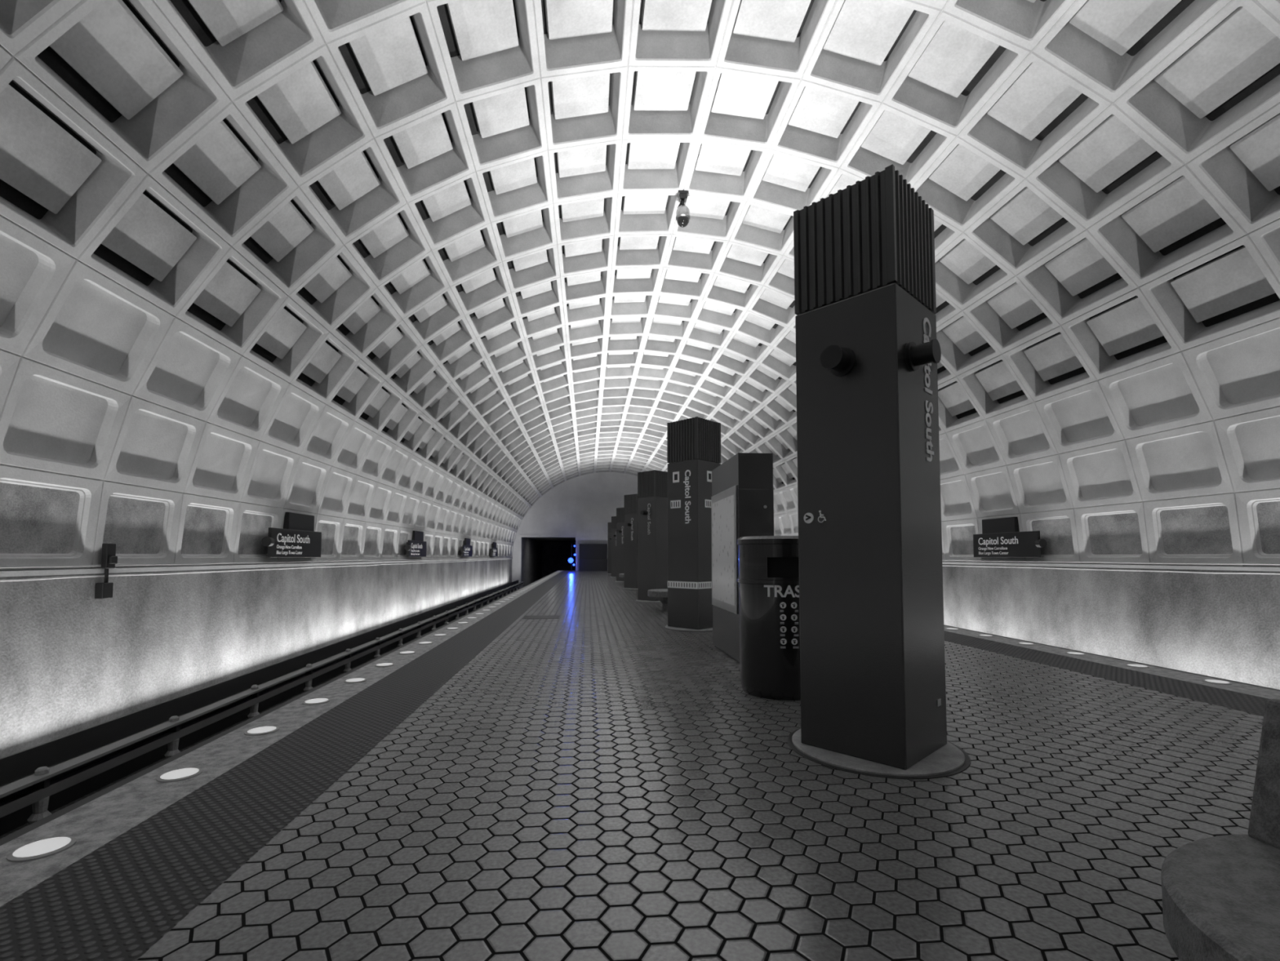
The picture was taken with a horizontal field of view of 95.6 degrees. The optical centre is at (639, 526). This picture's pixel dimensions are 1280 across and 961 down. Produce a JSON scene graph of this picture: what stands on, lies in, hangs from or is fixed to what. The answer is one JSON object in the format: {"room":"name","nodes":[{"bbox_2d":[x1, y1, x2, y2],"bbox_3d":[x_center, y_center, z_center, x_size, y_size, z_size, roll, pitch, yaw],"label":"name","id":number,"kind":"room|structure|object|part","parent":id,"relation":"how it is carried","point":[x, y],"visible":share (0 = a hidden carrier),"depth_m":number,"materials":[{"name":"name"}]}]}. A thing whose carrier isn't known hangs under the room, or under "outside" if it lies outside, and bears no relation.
{"room":"metro station","nodes":[
{"label":"metro station","id":0,"kind":"room"},
{"bbox_2d":[0,557,512,757],"bbox_3d":[-8.268,2.476,20.881,0.450,2.540,53.650,0,-3,-5],"label":"wall","id":1,"kind":"structure","parent":0,"point":[72,660],"depth_m":8.59,"materials":[{"name":"concrete"}]},
{"bbox_2d":[94,542,117,599],"bbox_3d":[-6.792,0.560,7.403,0.160,0.700,0.160,0,-3,-5],"label":"junction box","id":2,"kind":"object","parent":1,"relation":"attached to","point":[108,557],"visible":1,"depth_m":7.36,"materials":[{"name":"black plastic"}]},
{"bbox_2d":[0,557,502,581],"bbox_3d":[-8.066,1.238,20.936,0.046,0.174,53.200,0,-3,-5],"label":"conduit","id":3,"kind":"object","parent":1,"relation":"attached to","point":[208,563],"visible":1,"depth_m":8.69,"materials":[{"name":"metal"}]},
{"bbox_2d":[0,579,518,835],"bbox_3d":[-7.824,3.377,20.876,0.538,0.740,53.650,0,-3,-5],"label":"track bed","id":4,"kind":"structure","parent":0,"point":[17,765],"depth_m":7.78,"materials":[{"name":"grey"}]},
{"bbox_2d":[0,588,519,838],"bbox_3d":[-0.145,3.881,21.542,16.760,0.200,53.650,0,-3,-5],"label":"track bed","id":5,"kind":"object","parent":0,"point":[233,725],"visible":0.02,"depth_m":7.67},
{"bbox_2d":[0,581,524,823],"bbox_3d":[-7.160,3.418,20.934,0.205,0.657,53.650,0,-3,-5],"label":"rail","id":6,"kind":"object","parent":5,"relation":"on","point":[35,788],"visible":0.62,"depth_m":7.34,"materials":[{"name":"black metal"}]},
{"bbox_2d":[511,472,637,587],"bbox_3d":[-3.545,0.519,59.550,17.160,10.510,22.360,0,-3,-5],"label":"wall","id":7,"kind":"structure","parent":0,"point":[544,537],"depth_m":48.44,"materials":[{"name":"concrete"}]},
{"bbox_2d":[0,0,1279,570],"bbox_3d":[-0.145,-2.556,21.864,16.125,7.609,53.650,0,-3,-5],"label":"ceiling","id":8,"kind":"structure","parent":0,"point":[380,272],"depth_m":8.72,"materials":[{"name":"concrete"}]},
{"bbox_2d":[261,511,321,557],"bbox_3d":[-7.157,0.170,12.014,0.245,0.920,2.200,0,-3,-5],"label":"station sign","id":9,"kind":"object","parent":8,"relation":"attached to","point":[298,538],"visible":1,"depth_m":11.94,"materials":[{"name":"black plastic"}]},
{"bbox_2d":[404,530,426,556],"bbox_3d":[-7.926,0.597,20.548,0.245,0.920,2.200,0,-3,-5],"label":"station sign","id":10,"kind":"object","parent":8,"relation":"attached to","point":[416,547],"visible":1,"depth_m":20.41,"materials":[{"name":"black plastic"}]},
{"bbox_2d":[460,537,471,556],"bbox_3d":[-8.694,1.024,29.083,0.245,0.920,2.200,0,-3,-5],"label":"station sign","id":11,"kind":"object","parent":8,"relation":"attached to","point":[466,548],"visible":1,"depth_m":28.92,"materials":[{"name":"black plastic"}]},
{"bbox_2d":[490,542,497,556],"bbox_3d":[-9.463,1.450,37.618,0.245,0.920,2.200,0,-3,-5],"label":"station sign","id":12,"kind":"object","parent":8,"relation":"attached to","point":[494,550],"visible":1,"depth_m":37.34,"materials":[{"name":"black plastic"}]},
{"bbox_2d":[675,190,690,227],"bbox_3d":[0.829,-6.117,11.197,0.280,0.660,0.280,0,-3,-5],"label":"security camera","id":13,"kind":"object","parent":8,"relation":"attached to","point":[682,212],"visible":1,"depth_m":11.13,"materials":[{"name":"black plastic"}]},
{"bbox_2d":[973,516,1046,557],"bbox_3d":[8.485,0.240,13.419,0.245,0.920,2.200,0,-3,-5],"label":"station sign","id":14,"kind":"object","parent":8,"relation":"attached to","point":[1001,537],"visible":1,"depth_m":13.37,"materials":[{"name":"black plastic"}]},
{"bbox_2d":[0,570,1279,960],"bbox_3d":[-0.086,3.032,21.590,8.680,1.500,53.650,0,-3,-5],"label":"floor","id":15,"kind":"structure","parent":0,"point":[599,780],"depth_m":2.68,"materials":[{"name":"tile"}]},
{"bbox_2d":[6,835,75,862],"bbox_3d":[-2.433,1.314,2.362,0.206,0.010,0.208,0,-3,-5],"label":"lights","id":16,"kind":"object","parent":15,"relation":"on","point":[36,850],"depth_m":2.36,"materials":[{"name":"white"}]},
{"bbox_2d":[155,767,202,782],"bbox_3d":[-2.504,1.354,3.161,0.204,0.010,0.207,0,-3,-5],"label":"lights","id":17,"kind":"object","parent":15,"relation":"on","point":[175,775],"depth_m":3.16,"materials":[{"name":"white"}]},
{"bbox_2d":[244,725,279,735],"bbox_3d":[-2.577,1.394,3.957,0.205,0.010,0.210,0,-3,-5],"label":"lights","id":18,"kind":"object","parent":15,"relation":"on","point":[268,729],"depth_m":3.96,"materials":[{"name":"white"}]},
{"bbox_2d":[302,697,329,704],"bbox_3d":[-2.646,1.434,4.756,0.199,0.010,0.198,0,-3,-5],"label":"lights","id":19,"kind":"object","parent":15,"relation":"on","point":[322,700],"depth_m":4.75,"materials":[{"name":"white"}]},
{"bbox_2d":[343,677,366,683],"bbox_3d":[-2.721,1.474,5.551,0.202,0.010,0.225,0,-3,-5],"label":"lights","id":20,"kind":"object","parent":15,"relation":"on","point":[359,679],"depth_m":5.55,"materials":[{"name":"white"}]},
{"bbox_2d":[457,583,537,623],"label":"lights","id":21,"kind":"object","parent":15,"relation":"on","point":[534,584],"depth_m":14.29,"materials":[{"name":"white"}]},
{"bbox_2d":[521,615,559,618],"bbox_3d":[-1.936,1.769,11.399,0.700,0.004,0.600,0,-3,-5],"label":"plate","id":22,"kind":"object","parent":15,"relation":"on","point":[525,616],"visible":1,"depth_m":11.27,"materials":[{"name":"grey metal"}]},
{"bbox_2d":[568,543,576,570],"bbox_3d":[-5.426,2.415,46.302,0.640,2.200,0.449,0,-3,-5],"label":"signal light","id":23,"kind":"object","parent":15,"relation":"on","point":[570,560],"visible":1,"depth_m":46.23,"materials":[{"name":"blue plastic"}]},
{"bbox_2d":[575,532,608,570],"bbox_3d":[-3.876,2.025,47.512,2.800,3.100,0.900,0,-3,-5],"label":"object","id":24,"kind":"object","parent":15,"relation":"on","point":[593,557],"visible":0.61,"depth_m":47.36,"materials":[{"name":"metal"}]},
{"bbox_2d":[607,522,611,573],"bbox_3d":[-1.719,1.423,39.181,1.060,3.470,1.060,-3,-4,44],"label":"pylon","id":25,"kind":"object","parent":15,"relation":"on","point":[609,556],"visible":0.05,"depth_m":39.04,"materials":[{"name":"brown metal"}]},
{"bbox_2d":[610,515,616,577],"bbox_3d":[-1.191,1.130,33.312,1.060,3.470,1.060,-3,-4,44],"label":"pylon","id":26,"kind":"object","parent":15,"relation":"on","point":[613,517],"visible":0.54,"depth_m":33.15,"materials":[{"name":"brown metal"}]},
{"bbox_2d":[616,507,624,582],"bbox_3d":[-0.662,0.836,27.444,1.060,3.470,1.060,-3,-4,44],"label":"pylon","id":27,"kind":"object","parent":15,"relation":"on","point":[620,511],"visible":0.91,"depth_m":27.25,"materials":[{"name":"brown metal"}]},
{"bbox_2d":[618,573,624,578],"bbox_3d":[-0.323,2.016,24.500,1.119,0.820,1.040,0,-3,-5],"label":"concrete bench","id":28,"kind":"object","parent":15,"relation":"on","point":[622,575],"visible":0.12,"depth_m":24.17,"materials":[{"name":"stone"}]},
{"bbox_2d":[622,493,637,589],"bbox_3d":[-0.133,0.543,21.575,1.060,3.470,1.060,-3,-4,44],"label":"pylon","id":29,"kind":"object","parent":15,"relation":"on","point":[630,582],"visible":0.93,"depth_m":21.31,"materials":[{"name":"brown metal"}]},
{"bbox_2d":[635,470,667,602],"bbox_3d":[0.395,0.249,15.706,1.060,3.470,1.060,-3,-4,44],"label":"pylon","id":30,"kind":"object","parent":15,"relation":"on","point":[652,485],"visible":0.95,"depth_m":15.45,"materials":[{"name":"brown metal"}]},
{"bbox_2d":[647,588,667,611],"bbox_3d":[0.730,1.432,12.812,1.119,0.820,1.040,0,-3,-5],"label":"concrete bench","id":31,"kind":"object","parent":15,"relation":"on","point":[661,594],"visible":0.33,"depth_m":12.55,"materials":[{"name":"concrete"}]},
{"bbox_2d":[663,416,720,631],"bbox_3d":[0.924,-0.044,9.837,1.060,3.470,1.060,-3,-4,44],"label":"pylon","id":32,"kind":"object","parent":15,"relation":"on","point":[694,443],"visible":0.98,"depth_m":9.56,"materials":[{"name":"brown metal"}]},
{"bbox_2d":[711,453,773,662],"bbox_3d":[1.242,0.379,7.170,0.448,2.360,1.420,0,-3,-5],"label":"information board","id":33,"kind":"object","parent":15,"relation":"on","point":[742,498],"visible":0.59,"depth_m":6.66,"materials":[{"name":"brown metal"}]},
{"bbox_3d":[1.241,0.284,7.185,0.448,1.450,1.300,0,-3,-5],"label":"map frame","id":34,"kind":"part","parent":33,"relation":"part of","materials":[{"name":"silver metal"}]},
{"bbox_2d":[737,535,800,700],"bbox_3d":[1.266,0.773,5.202,0.774,1.375,0.774,-1,-3,14],"label":"trash can","id":35,"kind":"object","parent":15,"relation":"on","point":[768,580],"visible":0.7,"depth_m":4.88,"materials":[{"name":"black metal"}]},
{"bbox_2d":[786,164,970,778],"bbox_3d":[1.473,-0.349,3.739,1.060,3.470,1.060,3,-4,-44],"label":"pylon","id":36,"kind":"object","parent":15,"relation":"on","point":[868,352],"visible":1,"depth_m":3.48,"materials":[{"name":"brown metal"}]},
{"bbox_3d":[1.840,1.080,3.569,0.050,0.040,0.005,3,-4,-44],"label":"number plate","id":37,"kind":"part","parent":36,"relation":"part of","materials":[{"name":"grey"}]},
{"bbox_2d":[1202,679,1231,684],"bbox_3d":[5.452,1.470,5.479,0.231,0.010,0.215,0,-3,-5],"label":"lights","id":38,"kind":"object","parent":15,"relation":"on","point":[1211,681],"depth_m":5.48,"materials":[{"name":"white"}]},
{"bbox_2d":[1160,698,1279,960],"bbox_3d":[1.692,0.844,1.065,1.119,0.820,1.040,0,-3,-5],"label":"concrete bench","id":39,"kind":"object","parent":15,"relation":"on","point":[1220,893],"visible":1,"depth_m":1.33,"materials":[{"name":"concrete"}]},
{"bbox_3d":[1.653,1.029,1.052,1.040,0.450,1.040,0,-3,-5],"label":"seat","id":40,"kind":"part","parent":39,"relation":"part of","materials":[{"name":"concrete"}]},
{"bbox_3d":[1.928,0.864,1.467,0.578,0.820,0.238,0,-3,-5],"label":"backrest","id":41,"kind":"part","parent":39,"relation":"part of","materials":[{"name":"concrete"}]},
{"bbox_2d":[942,561,1279,689],"bbox_3d":[7.977,2.549,22.340,0.450,2.540,53.650,0,-3,-5],"label":"wall","id":42,"kind":"structure","parent":0,"point":[1225,626],"depth_m":10.34,"materials":[{"name":"concrete"}]},
{"bbox_2d":[942,560,1279,574],"bbox_3d":[7.779,1.309,22.360,0.046,0.174,53.200,0,-3,-5],"label":"conduit","id":43,"kind":"object","parent":42,"relation":"attached to","point":[1273,564],"visible":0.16,"depth_m":10.27,"materials":[{"name":"metal"}]}
]}

